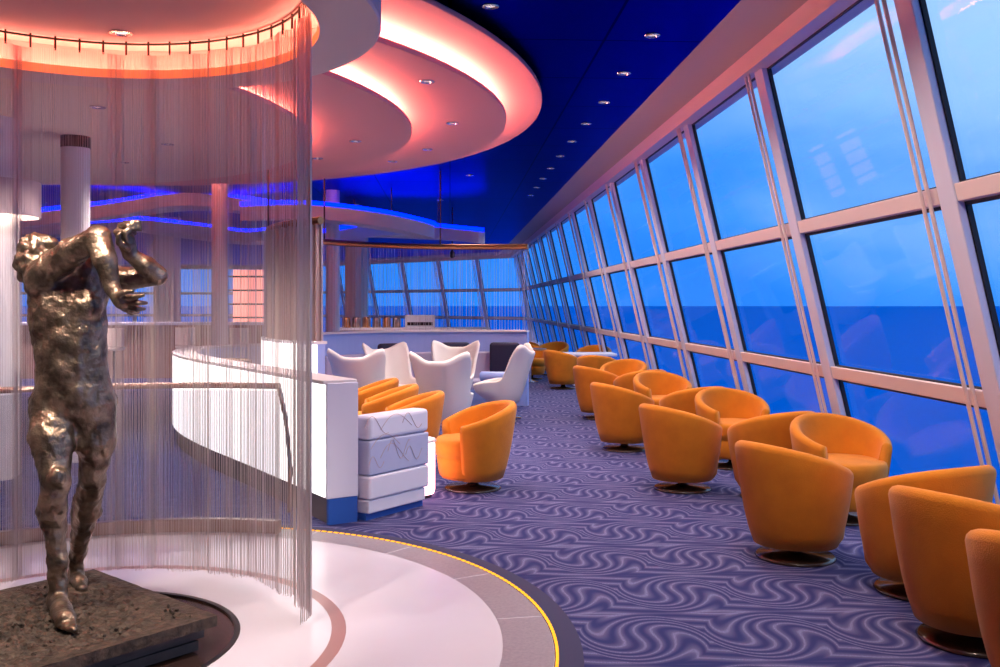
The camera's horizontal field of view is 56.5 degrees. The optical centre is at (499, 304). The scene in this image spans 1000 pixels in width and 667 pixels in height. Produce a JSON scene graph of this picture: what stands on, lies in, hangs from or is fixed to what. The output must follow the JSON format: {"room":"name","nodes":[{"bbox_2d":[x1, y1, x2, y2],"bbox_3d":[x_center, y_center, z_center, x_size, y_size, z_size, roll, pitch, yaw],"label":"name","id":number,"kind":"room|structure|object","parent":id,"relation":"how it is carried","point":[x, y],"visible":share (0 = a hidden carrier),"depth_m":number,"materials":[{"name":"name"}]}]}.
{"room":"ship interior","nodes":[
{"label":"ship interior","id":0,"kind":"room"},
{"bbox_2d":[42,0,740,264],"bbox_3d":[-14.555,-2.250,22.145,30.790,0.200,54.290,0,0,-3],"label":"ceiling","id":1,"kind":"structure","parent":0,"point":[576,50],"depth_m":10.61,"materials":[{"name":"blue paint"}]},
{"bbox_2d":[20,218,137,237],"bbox_3d":[-11.550,-1.935,22.907,5.423,0.478,2.112,0,0,-3],"label":"sail","id":2,"kind":"object","parent":1,"relation":"hanging from","point":[25,231],"visible":0.12,"depth_m":22.83,"materials":[{"name":"white paint"}]},
{"bbox_2d":[20,193,266,227],"bbox_3d":[-6.426,-1.814,17.992,5.121,0.829,1.738,0,0,-3],"label":"sail","id":3,"kind":"object","parent":1,"relation":"hanging from","point":[143,198],"visible":0.27,"depth_m":17.66,"materials":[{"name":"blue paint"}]},
{"bbox_2d":[131,216,264,244],"bbox_3d":[-6.606,-1.825,22.177,3.635,0.650,2.116,0,0,-3],"label":"sail","id":4,"kind":"object","parent":1,"relation":"hanging from","point":[143,219],"visible":0.36,"depth_m":21.74,"materials":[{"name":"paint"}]},
{"bbox_2d":[106,0,541,185],"bbox_3d":[-5.932,-2.095,9.565,12.720,0.110,12.720,0,0,-3],"label":"cove","id":5,"kind":"object","parent":1,"relation":"attached to","point":[429,27],"visible":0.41,"depth_m":7.46,"materials":[{"name":"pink paint"}]},
{"bbox_2d":[144,37,506,183],"bbox_3d":[-4.793,-1.950,9.426,9.720,0.180,9.720,0,0,-3],"label":"ceiling disc","id":6,"kind":"object","parent":5,"relation":"attached to","point":[393,70],"visible":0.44,"depth_m":8.67,"materials":[{"name":"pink paint"}]},
{"bbox_2d":[165,71,411,182],"bbox_3d":[-5.098,-1.780,8.759,8.500,0.160,8.500,0,0,-3],"label":"ceiling disc","id":7,"kind":"object","parent":6,"relation":"attached to","point":[344,110],"visible":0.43,"depth_m":8.81,"materials":[{"name":"pink paint"}]},
{"bbox_2d":[0,78,312,184],"bbox_3d":[-5.845,-1.650,8.308,8.180,0.100,8.180,0,0,-3],"label":"ceiling disc","id":8,"kind":"object","parent":7,"relation":"attached to","point":[74,91],"visible":0.31,"depth_m":8.53,"materials":[{"name":"beige"}]},
{"bbox_2d":[0,0,380,89],"bbox_3d":[-2.066,-1.485,4.345,3.000,0.270,3.000,0,0,-3],"label":"cove","id":9,"kind":"object","parent":8,"relation":"attached to","point":[120,33],"depth_m":5.18,"materials":[{"name":"paint"}]},
{"bbox_2d":[0,3,311,624],"bbox_3d":[-2.095,0.006,4.686,2.294,3.113,1.647,0,0,-3],"label":"curtain","id":10,"kind":"object","parent":9,"relation":"hanging from","point":[304,32],"visible":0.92,"depth_m":5.29,"materials":[{"name":"silver metal"}]},
{"bbox_2d":[242,188,435,238],"bbox_3d":[-2.835,-1.700,16.753,3.348,0.900,1.480,0,0,-3],"label":"sail","id":11,"kind":"object","parent":1,"relation":"hanging from","point":[335,213],"visible":0.71,"depth_m":16.55,"materials":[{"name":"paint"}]},
{"bbox_2d":[264,170,528,340],"bbox_3d":[-1.232,-0.875,12.579,3.618,2.550,4.675,0,0,-3],"label":"screen","id":12,"kind":"object","parent":1,"relation":"hanging from","point":[318,241],"visible":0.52,"depth_m":11.67,"materials":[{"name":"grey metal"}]},
{"bbox_2d":[264,224,322,340],"bbox_3d":[-2.518,-0.250,10.922,0.229,1.300,1.753,0,0,-34],"label":"drape","id":13,"kind":"object","parent":12,"relation":"hanging from","point":[317,229],"depth_m":10.59,"materials":[{"name":"beige fabric"}]},
{"bbox_2d":[323,199,484,243],"bbox_3d":[-1.980,-1.650,19.092,3.326,1.000,1.651,0,0,-3],"label":"sail","id":14,"kind":"object","parent":1,"relation":"hanging from","point":[348,233],"visible":0.44,"depth_m":18.99,"materials":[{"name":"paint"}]},
{"bbox_2d":[120,0,807,265],"bbox_3d":[-14.375,-2.130,22.346,31.170,0.140,54.670,0,0,-3],"label":"trim","id":15,"kind":"structure","parent":1,"relation":"attached to","point":[748,22],"depth_m":9.06,"materials":[{"name":"grey"}]},
{"bbox_2d":[0,371,990,666],"bbox_3d":[-13.841,1.725,22.940,32.300,0.250,55.800,0,0,-3],"label":"floor","id":16,"kind":"structure","parent":0,"point":[643,575],"depth_m":6.16,"materials":[{"name":"carpet"}]},
{"bbox_2d":[0,115,40,494],"bbox_3d":[-4.406,-0.005,7.995,0.840,3.210,0.840,0,0,-3],"label":"column","id":17,"kind":"structure","parent":16,"relation":"on","point":[26,184],"depth_m":7.87,"materials":[{"name":"white paint"}]},
{"bbox_2d":[60,134,90,475],"bbox_3d":[-4.041,-0.007,8.856,0.300,3.215,0.300,0,0,-3],"label":"column","id":18,"kind":"structure","parent":16,"relation":"on","point":[74,140],"depth_m":8.74,"materials":[{"name":"white paint"}]},
{"bbox_2d":[107,328,125,389],"bbox_3d":[-7.307,1.020,17.633,0.440,1.160,0.440,0,0,-7],"label":"bar stool","id":19,"kind":"object","parent":16,"relation":"on","point":[108,328],"visible":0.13,"depth_m":17.47,"materials":[{"name":"white fabric"}]},
{"bbox_2d":[20,322,262,378],"bbox_3d":[-8.267,0.990,20.586,6.900,1.220,0.800,0,0,-3],"label":"bar counter","id":20,"kind":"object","parent":16,"relation":"on","point":[26,340],"depth_m":20.31,"materials":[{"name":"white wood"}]},
{"bbox_2d":[20,322,262,324],"bbox_3d":[-8.267,0.410,20.586,6.900,0.060,0.800,0,0,-3],"label":"countertop","id":21,"kind":"structure","parent":20,"relation":"on","point":[23,323],"depth_m":20.25,"materials":[{"name":"white"}]},
{"bbox_2d":[0,568,331,666],"bbox_3d":[-2.066,1.604,4.345,2.520,0.032,2.520,0,0,-3],"label":"platform","id":22,"kind":"structure","parent":16,"relation":"on","point":[271,634],"depth_m":4.80,"materials":[{"name":"white stone"}]},
{"bbox_2d":[153,217,180,321],"bbox_3d":[-8.226,-0.275,22.991,0.680,3.750,0.680,0,0,-3],"label":"column","id":23,"kind":"structure","parent":16,"relation":"on","point":[179,219],"depth_m":22.75,"materials":[{"name":"white paint"}]},
{"bbox_2d":[0,565,345,666],"bbox_3d":[-2.066,1.604,4.345,2.660,0.032,2.660,0,0,-3],"label":"trim","id":24,"kind":"structure","parent":16,"relation":"on","point":[338,623],"depth_m":4.82,"materials":[{"name":"red"}]},
{"bbox_2d":[175,327,194,348],"bbox_3d":[-6.191,1.020,18.294,0.440,1.160,0.440,0,0,-19],"label":"bar stool","id":25,"kind":"object","parent":16,"relation":"on","point":[179,330],"visible":0.39,"depth_m":18.12,"materials":[{"name":"white fabric"}]},
{"bbox_2d":[145,591,239,666],"bbox_3d":[-2.066,1.593,4.345,1.644,0.014,1.644,0,0,-3],"label":"pit","id":26,"kind":"object","parent":16,"relation":"on","point":[217,640],"visible":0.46,"depth_m":4.45,"materials":[{"name":"black"}]},
{"bbox_2d":[0,219,216,666],"bbox_3d":[-2.133,0.594,4.230,1.648,1.983,1.648,0,0,0],"label":"bronze statue","id":27,"kind":"object","parent":26,"relation":"on","point":[77,617],"visible":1,"depth_m":4.34,"materials":[{"name":"brown metal"}]},
{"bbox_2d":[213,184,225,344],"bbox_3d":[-4.511,-0.275,14.979,0.300,3.750,0.300,0,0,-3],"label":"column","id":28,"kind":"structure","parent":16,"relation":"on","point":[223,185],"depth_m":14.87,"materials":[{"name":"white paint"}]},
{"bbox_2d":[228,270,262,321],"bbox_3d":[-5.828,0.375,22.339,1.360,2.450,0.280,0,0,-3],"label":"shelf unit","id":29,"kind":"object","parent":16,"relation":"on","point":[233,270],"visible":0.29,"depth_m":22.40,"materials":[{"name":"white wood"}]},
{"bbox_2d":[0,535,502,666],"bbox_3d":[-2.066,1.604,4.345,4.160,0.032,4.160,0,0,-3],"label":"platform","id":30,"kind":"structure","parent":16,"relation":"on","point":[396,611],"depth_m":5.03,"materials":[{"name":"white stone"}]},
{"bbox_2d":[172,343,357,524],"bbox_3d":[-2.601,1.075,10.086,2.753,1.050,6.823,0,0,-3],"label":"wall","id":31,"kind":"structure","parent":16,"relation":"on","point":[334,398],"depth_m":7.27,"materials":[{"name":"white paint"}]},
{"bbox_2d":[0,529,554,666],"bbox_3d":[-2.066,1.594,4.345,4.630,0.012,4.630,0,0,-3],"label":"trim","id":32,"kind":"structure","parent":16,"relation":"on","point":[527,641],"depth_m":5.12,"materials":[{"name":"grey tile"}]},
{"bbox_2d":[0,382,292,545],"bbox_3d":[-2.863,1.066,5.607,2.936,1.044,1.853,0,0,-3],"label":"glass balustrade","id":33,"kind":"object","parent":32,"relation":"on","point":[36,531],"visible":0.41,"depth_m":6.47,"materials":[{"name":"beige metal"}]},
{"bbox_2d":[326,190,339,331],"bbox_3d":[-3.142,-0.275,17.456,0.300,3.750,0.300,0,0,-3],"label":"column","id":34,"kind":"structure","parent":16,"relation":"on","point":[332,230],"depth_m":17.35,"materials":[{"name":"white paint"}]},
{"bbox_2d":[345,238,367,326],"bbox_3d":[-3.690,-0.275,23.936,0.640,3.750,0.640,0,0,-3],"label":"column","id":35,"kind":"structure","parent":16,"relation":"on","point":[349,251],"depth_m":23.68,"materials":[{"name":"white paint"}]},
{"bbox_2d":[327,348,385,387],"bbox_3d":[-1.750,1.064,11.664,0.737,1.068,0.863,0,0,5],"label":"egg chair","id":36,"kind":"object","parent":16,"relation":"on","point":[370,368],"visible":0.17,"depth_m":11.32,"materials":[{"name":"white fabric"}]},
{"bbox_2d":[358,378,398,410],"bbox_3d":[-1.532,1.222,10.754,0.725,0.755,0.743,0,0,-5],"label":"tub chair","id":37,"kind":"object","parent":16,"relation":"on","point":[367,391],"visible":0.22,"depth_m":10.47,"materials":[{"name":"orange fabric"}]},
{"bbox_2d":[358,384,418,414],"bbox_3d":[-1.227,1.222,9.919,0.725,0.755,0.743,0,0,-5],"label":"tub chair","id":38,"kind":"object","parent":16,"relation":"on","point":[379,402],"visible":0.34,"depth_m":9.62,"materials":[{"name":"orange fabric"}]},
{"bbox_2d":[362,342,415,386],"bbox_3d":[-1.488,1.064,13.046,0.737,1.068,0.863,0,0,-38],"label":"egg chair","id":39,"kind":"object","parent":16,"relation":"on","point":[398,365],"visible":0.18,"depth_m":13.33,"materials":[{"name":"white fabric"}]},
{"bbox_2d":[357,408,427,520],"bbox_3d":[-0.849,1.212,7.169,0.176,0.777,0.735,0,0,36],"label":"banquette","id":40,"kind":"object","parent":16,"relation":"on","point":[392,445],"visible":0.91,"depth_m":7.08,"materials":[{"name":"white leather"}]},
{"bbox_2d":[357,464,427,499],"bbox_3d":[-0.833,1.359,7.192,0.175,0.177,0.680,0,0,36],"label":"seat cushion","id":41,"kind":"object","parent":40,"relation":"on","point":[396,482],"depth_m":7.07,"materials":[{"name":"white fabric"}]},
{"bbox_2d":[358,408,427,439],"bbox_3d":[-0.834,0.915,7.193,0.172,0.181,0.680,0,0,36],"label":"cushion","id":42,"kind":"object","parent":40,"relation":"on","point":[401,424],"depth_m":7.10,"materials":[{"name":"white fabric"}]},
{"bbox_2d":[261,330,528,405],"bbox_3d":[-1.247,1.000,12.580,3.679,1.200,4.762,0,0,-3],"label":"wall","id":43,"kind":"structure","parent":16,"relation":"on","point":[346,342],"depth_m":14.59,"materials":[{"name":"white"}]},
{"bbox_2d":[325,352,489,405],"bbox_3d":[-1.157,1.140,13.996,2.952,0.800,1.584,0,0,-3],"label":"curved sofa","id":44,"kind":"object","parent":16,"relation":"on","point":[483,359],"visible":0.07,"depth_m":14.53,"materials":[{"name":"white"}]},
{"bbox_2d":[443,342,468,346],"bbox_3d":[-0.702,0.865,14.563,0.470,0.560,0.140,0,0,-9],"label":"cushion","id":45,"kind":"object","parent":44,"relation":"on","point":[451,344],"visible":0.18,"depth_m":14.51,"materials":[{"name":"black fabric"}]},
{"bbox_2d":[479,371,504,380],"bbox_3d":[-0.082,1.070,13.894,0.440,0.150,0.150,0,0,10],"label":"bolster","id":46,"kind":"object","parent":44,"relation":"on","point":[484,375],"visible":0.5,"depth_m":13.85,"materials":[{"name":"blue"}]},
{"bbox_2d":[490,342,518,371],"bbox_3d":[0.073,0.865,14.547,0.470,0.560,0.140,0,0,11],"label":"cushion","id":47,"kind":"object","parent":44,"relation":"on","point":[500,352],"visible":0.47,"depth_m":14.49,"materials":[{"name":"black fabric"}]},
{"bbox_2d":[385,391,444,437],"bbox_3d":[-0.903,1.222,9.116,0.725,0.755,0.743,0,0,-5],"label":"tub chair","id":48,"kind":"object","parent":16,"relation":"on","point":[433,401],"visible":0.27,"depth_m":8.96,"materials":[{"name":"orange fabric"}]},
{"bbox_2d":[340,327,489,330],"bbox_3d":[-2.057,1.070,22.422,3.600,1.060,0.700,0,0,-3],"label":"countertop","id":49,"kind":"structure","parent":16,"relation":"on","point":[351,328],"depth_m":22.08,"materials":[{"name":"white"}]},
{"bbox_2d":[342,317,350,327],"bbox_3d":[-3.682,0.415,22.285,0.200,0.250,0.200,0,0,-3],"label":"tin","id":50,"kind":"object","parent":49,"relation":"on","point":[347,320],"visible":0.93,"depth_m":22.21,"materials":[{"name":"orange metal"}]},
{"bbox_2d":[362,317,369,327],"bbox_3d":[-3.202,0.415,22.310,0.200,0.250,0.200,0,0,-3],"label":"tin","id":51,"kind":"object","parent":49,"relation":"on","point":[365,320],"visible":0.93,"depth_m":22.23,"materials":[{"name":"orange metal"}]},
{"bbox_2d":[372,317,380,327],"bbox_3d":[-2.963,0.415,22.323,0.200,0.250,0.200,0,0,-3],"label":"tin","id":52,"kind":"object","parent":49,"relation":"on","point":[377,320],"visible":0.91,"depth_m":22.24,"materials":[{"name":"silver metal"}]},
{"bbox_2d":[382,317,390,327],"bbox_3d":[-2.723,0.415,22.336,0.200,0.250,0.200,0,0,-3],"label":"tin","id":53,"kind":"object","parent":49,"relation":"on","point":[383,318],"visible":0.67,"depth_m":22.26,"materials":[{"name":"orange metal"}]},
{"bbox_2d":[392,317,400,327],"bbox_3d":[-2.483,0.415,22.349,0.200,0.250,0.200,0,0,-3],"label":"tin","id":54,"kind":"object","parent":49,"relation":"on","point":[397,319],"visible":0.91,"depth_m":22.27,"materials":[{"name":"beige metal"}]},
{"bbox_2d":[405,315,433,327],"bbox_3d":[-1.927,0.390,22.425,0.720,0.300,0.328,0,0,-3],"label":"display box","id":55,"kind":"object","parent":49,"relation":"on","point":[410,320],"visible":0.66,"depth_m":22.26,"materials":[{"name":"white paint"}]},
{"bbox_2d":[282,527,560,666],"bbox_3d":[-2.066,1.592,4.345,4.690,0.016,4.690,0,0,-3],"label":"strip light","id":56,"kind":"object","parent":16,"relation":"on","point":[550,625],"visible":0.57,"depth_m":5.17,"materials":[{"name":"yellow"}]},
{"bbox_2d":[424,436,435,498],"bbox_3d":[-0.688,1.357,7.774,0.310,0.485,0.310,0,0,-3],"label":"table","id":57,"kind":"object","parent":16,"relation":"on","point":[429,490],"visible":0.24,"depth_m":7.70,"materials":[{"name":"white"}]},
{"bbox_2d":[282,525,583,666],"bbox_3d":[-2.066,1.607,4.345,4.900,0.026,4.900,0,0,-3],"label":"trim","id":58,"kind":"structure","parent":16,"relation":"on","point":[571,650],"depth_m":5.05,"materials":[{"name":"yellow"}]},
{"bbox_2d":[409,351,473,435],"bbox_3d":[-0.649,1.064,10.922,0.737,1.068,0.863,0,0,11],"label":"egg chair","id":59,"kind":"object","parent":16,"relation":"on","point":[452,376],"visible":0.6,"depth_m":10.62,"materials":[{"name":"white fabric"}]},
{"bbox_2d":[431,340,479,388],"bbox_3d":[-0.686,1.064,13.712,0.737,1.068,0.863,0,0,5],"label":"egg chair","id":60,"kind":"object","parent":16,"relation":"on","point":[440,351],"visible":0.23,"depth_m":13.98,"materials":[{"name":"white fabric"}]},
{"bbox_2d":[435,400,516,493],"bbox_3d":[-0.210,1.222,8.128,0.725,0.755,0.743,0,0,-19],"label":"tub chair","id":61,"kind":"object","parent":16,"relation":"on","point":[473,448],"visible":1,"depth_m":7.88,"materials":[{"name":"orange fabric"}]},
{"bbox_2d":[473,343,534,422],"bbox_3d":[0.058,1.064,12.870,0.863,1.068,0.737,0,0,9],"label":"egg chair","id":62,"kind":"object","parent":16,"relation":"on","point":[511,385],"visible":0.94,"depth_m":12.62,"materials":[{"name":"white fabric"}]},
{"bbox_2d":[529,348,546,382],"bbox_3d":[0.627,1.250,19.261,0.680,0.700,0.680,0,0,-3],"label":"cafe table","id":63,"kind":"object","parent":16,"relation":"on","point":[534,349],"visible":0.44,"depth_m":19.23,"materials":[{"name":"white metal"}]},
{"bbox_2d":[531,344,545,379],"bbox_3d":[0.659,1.222,20.088,0.743,0.755,0.725,0,0,-33],"label":"tub chair","id":64,"kind":"object","parent":16,"relation":"on","point":[538,364],"visible":0.35,"depth_m":19.85,"materials":[{"name":"orange fabric"}]},
{"bbox_2d":[539,341,568,375],"bbox_3d":[1.221,1.222,21.320,0.743,0.755,0.725,0,0,27],"label":"tub chair","id":65,"kind":"object","parent":16,"relation":"on","point":[560,346],"visible":0.24,"depth_m":21.54,"materials":[{"name":"orange fabric"}]},
{"bbox_2d":[543,350,576,389],"bbox_3d":[1.183,1.222,17.775,0.725,0.755,0.743,0,0,-33],"label":"tub chair","id":66,"kind":"object","parent":16,"relation":"on","point":[559,365],"visible":0.89,"depth_m":17.50,"materials":[{"name":"orange fabric"}]},
{"bbox_2d":[564,352,616,385],"bbox_3d":[1.750,1.280,18.671,1.100,0.640,0.700,0,0,-3],"label":"table","id":67,"kind":"object","parent":16,"relation":"on","point":[576,354],"visible":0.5,"depth_m":18.41,"materials":[{"name":"white"}]},
{"bbox_2d":[577,345,611,351],"bbox_3d":[1.968,1.222,19.460,0.743,0.755,0.725,0,0,17],"label":"tub chair","id":68,"kind":"object","parent":16,"relation":"on","point":[590,348],"visible":0.12,"depth_m":19.71,"materials":[{"name":"orange fabric"}]},
{"bbox_2d":[573,365,618,419],"bbox_3d":[1.383,1.222,13.130,0.725,0.755,0.743,0,0,-31],"label":"tub chair","id":69,"kind":"object","parent":16,"relation":"on","point":[584,376],"visible":0.56,"depth_m":12.88,"materials":[{"name":"orange fabric"}]},
{"bbox_2d":[577,355,615,368],"bbox_3d":[1.682,1.222,15.988,0.743,0.755,0.725,0,0,22],"label":"tub chair","id":70,"kind":"object","parent":16,"relation":"on","point":[593,361],"visible":0.09,"depth_m":15.67,"materials":[{"name":"orange fabric"}]},
{"bbox_2d":[590,382,653,452],"bbox_3d":[1.353,1.222,10.297,0.725,0.755,0.743,0,0,-25],"label":"tub chair","id":71,"kind":"object","parent":16,"relation":"on","point":[615,408],"visible":0.95,"depth_m":10.03,"materials":[{"name":"orange fabric"}]},
{"bbox_2d":[600,359,646,375],"bbox_3d":[1.906,1.222,14.347,0.743,0.755,0.725,0,0,27],"label":"tub chair","id":72,"kind":"object","parent":16,"relation":"on","point":[619,367],"visible":0.27,"depth_m":14.58,"materials":[{"name":"orange fabric"}]},
{"bbox_2d":[613,369,665,390],"bbox_3d":[1.892,1.222,12.494,0.743,0.755,0.725,0,0,-25],"label":"tub chair","id":73,"kind":"object","parent":16,"relation":"on","point":[626,380],"visible":0.09,"depth_m":12.22,"materials":[{"name":"orange fabric"}]},
{"bbox_2d":[633,371,691,405],"bbox_3d":[2.033,1.222,11.653,0.743,0.755,0.725,0,0,-13],"label":"tub chair","id":74,"kind":"object","parent":16,"relation":"on","point":[655,385],"visible":0.34,"depth_m":11.85,"materials":[{"name":"orange fabric"}]},
{"bbox_2d":[639,403,721,493],"bbox_3d":[1.563,1.222,8.084,0.725,0.755,0.743,0,0,-27],"label":"tub chair","id":75,"kind":"object","parent":16,"relation":"on","point":[682,448],"visible":1,"depth_m":7.82,"materials":[{"name":"orange fabric"}]},
{"bbox_2d":[659,386,721,414],"bbox_3d":[2.078,1.222,9.970,0.743,0.755,0.725,0,0,-25],"label":"tub chair","id":76,"kind":"object","parent":16,"relation":"on","point":[683,400],"visible":0.14,"depth_m":9.67,"materials":[{"name":"orange fabric"}]},
{"bbox_2d":[695,387,769,470],"bbox_3d":[2.302,1.222,9.244,0.743,0.755,0.725,0,0,-13],"label":"tub chair","id":77,"kind":"object","parent":16,"relation":"on","point":[726,407],"visible":0.47,"depth_m":9.38,"materials":[{"name":"orange fabric"}]},
{"bbox_2d":[727,411,815,497],"bbox_3d":[2.260,1.222,7.707,0.743,0.755,0.725,0,0,-25],"label":"tub chair","id":78,"kind":"object","parent":16,"relation":"on","point":[771,429],"visible":0.34,"depth_m":7.41,"materials":[{"name":"orange fabric"}]},
{"bbox_2d":[734,440,853,567],"bbox_3d":[1.851,1.222,5.896,0.725,0.755,0.743,0,0,-29],"label":"tub chair","id":79,"kind":"object","parent":16,"relation":"on","point":[796,504],"visible":1,"depth_m":5.63,"materials":[{"name":"orange fabric"}]},
{"bbox_2d":[790,412,892,525],"bbox_3d":[2.553,1.222,6.994,0.743,0.755,0.725,0,0,-13],"label":"tub chair","id":80,"kind":"object","parent":16,"relation":"on","point":[859,446],"visible":0.46,"depth_m":7.05,"materials":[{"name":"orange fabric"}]},
{"bbox_2d":[854,465,996,601],"bbox_3d":[2.365,1.222,5.178,0.743,0.755,0.725,0,0,-23],"label":"tub chair","id":81,"kind":"object","parent":16,"relation":"on","point":[974,482],"visible":0.4,"depth_m":5.01,"materials":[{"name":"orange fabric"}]},
{"bbox_2d":[888,485,999,658],"bbox_3d":[2.231,1.222,4.423,0.725,0.755,0.743,0,0,-31],"label":"tub chair","id":82,"kind":"object","parent":16,"relation":"on","point":[930,528],"visible":0.85,"depth_m":4.24,"materials":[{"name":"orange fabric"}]},
{"bbox_2d":[965,529,999,666],"bbox_3d":[2.208,1.222,3.606,0.725,0.755,0.743,0,0,-43],"label":"tub chair","id":83,"kind":"object","parent":16,"relation":"on","point":[982,545],"visible":1,"depth_m":3.60,"materials":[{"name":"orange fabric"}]},
{"bbox_3d":[-13.860,1.530,22.919,32.260,0.140,55.760,0,0,-3],"label":"trim","id":84,"kind":"structure","parent":16,"relation":"on","visible":0},
{"bbox_2d":[323,266,344,317],"bbox_3d":[-8.531,-0.230,46.439,2.390,3.460,0.925,0,0,42],"label":"window","id":85,"kind":"structure","parent":84,"relation":"on","point":[323,266],"depth_m":45.68,"materials":[{"name":"metal"}]},
{"bbox_2d":[342,264,378,317],"bbox_3d":[-6.783,-0.230,44.868,2.390,3.460,0.925,0,0,42],"label":"window","id":86,"kind":"structure","parent":84,"relation":"on","point":[375,300],"depth_m":44.12,"materials":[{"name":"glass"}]},
{"bbox_2d":[374,263,412,317],"bbox_3d":[-5.034,-0.230,43.298,2.390,3.460,0.925,0,0,42],"label":"window","id":87,"kind":"structure","parent":84,"relation":"on","point":[403,272],"depth_m":42.58,"materials":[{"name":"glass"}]},
{"bbox_2d":[407,261,450,326],"bbox_3d":[-3.286,-0.230,41.728,2.390,3.460,0.925,0,0,42],"label":"window","id":88,"kind":"structure","parent":84,"relation":"on","point":[438,264],"depth_m":41.03,"materials":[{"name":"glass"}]},
{"bbox_2d":[444,259,489,326],"bbox_3d":[-1.537,-0.230,40.158,2.390,3.460,0.925,0,0,42],"label":"window","id":89,"kind":"structure","parent":84,"relation":"on","point":[477,262],"depth_m":39.50,"materials":[{"name":"metal"}]},
{"bbox_2d":[479,257,533,340],"bbox_3d":[0.211,-0.230,38.588,2.390,3.460,0.925,0,0,42],"label":"window","id":90,"kind":"structure","parent":84,"relation":"on","point":[489,289],"depth_m":38.11,"materials":[{"name":"metal"}]},
{"bbox_2d":[514,255,537,343],"bbox_3d":[0.952,-0.230,36.899,0.925,3.460,2.390,0,0,-3],"label":"window","id":91,"kind":"structure","parent":84,"relation":"on","point":[516,256],"depth_m":35.73,"materials":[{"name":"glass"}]},
{"bbox_2d":[518,251,543,344],"bbox_3d":[1.078,-0.230,34.553,0.925,3.460,2.390,0,0,-3],"label":"window","id":92,"kind":"structure","parent":84,"relation":"on","point":[521,252],"depth_m":33.38,"materials":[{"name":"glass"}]},
{"bbox_2d":[522,249,549,342],"bbox_3d":[1.204,-0.230,32.206,0.925,3.460,2.390,0,0,-3],"label":"window","id":93,"kind":"structure","parent":84,"relation":"on","point":[532,286],"depth_m":31.04,"materials":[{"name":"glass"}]},
{"bbox_2d":[530,243,556,341],"bbox_3d":[1.330,-0.230,29.860,0.925,3.460,2.390,0,0,-3],"label":"window","id":94,"kind":"structure","parent":84,"relation":"on","point":[539,285],"depth_m":28.69,"materials":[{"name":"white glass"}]},
{"bbox_2d":[534,237,568,351],"bbox_3d":[1.456,-0.230,27.513,0.925,3.460,2.390,0,0,-3],"label":"window","id":95,"kind":"structure","parent":84,"relation":"on","point":[547,283],"depth_m":26.34,"materials":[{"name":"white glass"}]},
{"bbox_2d":[542,230,577,351],"bbox_3d":[1.583,-0.230,25.166,0.925,3.460,2.390,0,0,-3],"label":"window","id":96,"kind":"structure","parent":84,"relation":"on","point":[556,281],"depth_m":24.00,"materials":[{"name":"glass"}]},
{"bbox_2d":[550,222,589,345],"bbox_3d":[1.709,-0.230,22.820,0.925,3.460,2.390,0,0,-3],"label":"window","id":97,"kind":"structure","parent":84,"relation":"on","point":[568,278],"depth_m":21.66,"materials":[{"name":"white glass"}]},
{"bbox_2d":[561,212,607,351],"bbox_3d":[1.835,-0.230,20.473,0.925,3.460,2.390,0,0,-3],"label":"window","id":98,"kind":"structure","parent":84,"relation":"on","point":[580,276],"depth_m":19.32,"materials":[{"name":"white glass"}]},
{"bbox_2d":[574,199,629,358],"bbox_3d":[1.961,-0.230,18.126,0.925,3.460,2.390,0,0,-3],"label":"window","id":99,"kind":"structure","parent":84,"relation":"on","point":[601,271],"depth_m":16.99,"materials":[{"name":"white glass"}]},
{"bbox_2d":[591,183,658,369],"bbox_3d":[2.087,-0.230,15.780,0.925,3.460,2.390,0,0,-3],"label":"window","id":100,"kind":"structure","parent":84,"relation":"on","point":[625,266],"depth_m":14.67,"materials":[{"name":"white metal"}]},
{"bbox_2d":[614,159,699,387],"bbox_3d":[2.213,-0.230,13.433,0.925,3.460,2.390,0,0,-3],"label":"window","id":101,"kind":"structure","parent":84,"relation":"on","point":[657,259],"depth_m":12.33,"materials":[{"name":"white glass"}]},
{"bbox_2d":[646,124,756,394],"bbox_3d":[2.340,-0.230,11.087,0.925,3.460,2.390,0,0,-3],"label":"window","id":102,"kind":"structure","parent":84,"relation":"on","point":[706,249],"depth_m":10.00,"materials":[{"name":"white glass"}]},
{"bbox_2d":[692,68,850,416],"bbox_3d":[2.466,-0.230,8.740,0.925,3.460,2.390,0,0,-3],"label":"window","id":103,"kind":"structure","parent":84,"relation":"on","point":[764,78],"depth_m":7.67,"materials":[{"name":"white metal"}]},
{"bbox_2d":[768,0,999,504],"bbox_3d":[2.592,-0.230,6.393,0.925,3.460,2.390,0,0,-3],"label":"window","id":104,"kind":"structure","parent":84,"relation":"on","point":[913,15],"depth_m":5.35,"materials":[{"name":"white metal"}]},
{"bbox_2d":[954,171,999,204],"bbox_3d":[2.718,-0.230,4.047,0.925,3.460,2.390,0,0,-3],"label":"window","id":105,"kind":"structure","parent":84,"relation":"on","point":[984,188],"depth_m":4.99,"materials":[{"name":"white metal"}]},
{"label":"outside","id":106,"kind":"structure","parent":0,"visible":0},
{"bbox_2d":[20,306,999,503],"bbox_3d":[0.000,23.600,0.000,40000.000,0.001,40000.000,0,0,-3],"label":"sea","id":107,"kind":"structure","parent":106,"point":[924,434],"depth_m":471.98,"materials":[{"name":"blue liquid"}]},
{"bbox_3d":[-12.468,-0.275,-5.027,32.440,3.750,0.200,0,0,-3],"label":"wall","id":108,"kind":"structure","parent":0,"visible":0},
{"bbox_2d":[124,0,874,268],"bbox_3d":[-14.248,-2.000,22.488,31.440,0.160,54.940,0,0,-3],"label":"trim","id":109,"kind":"structure","parent":108,"relation":"attached to","point":[812,15],"depth_m":8.46,"materials":[{"name":"pink"}]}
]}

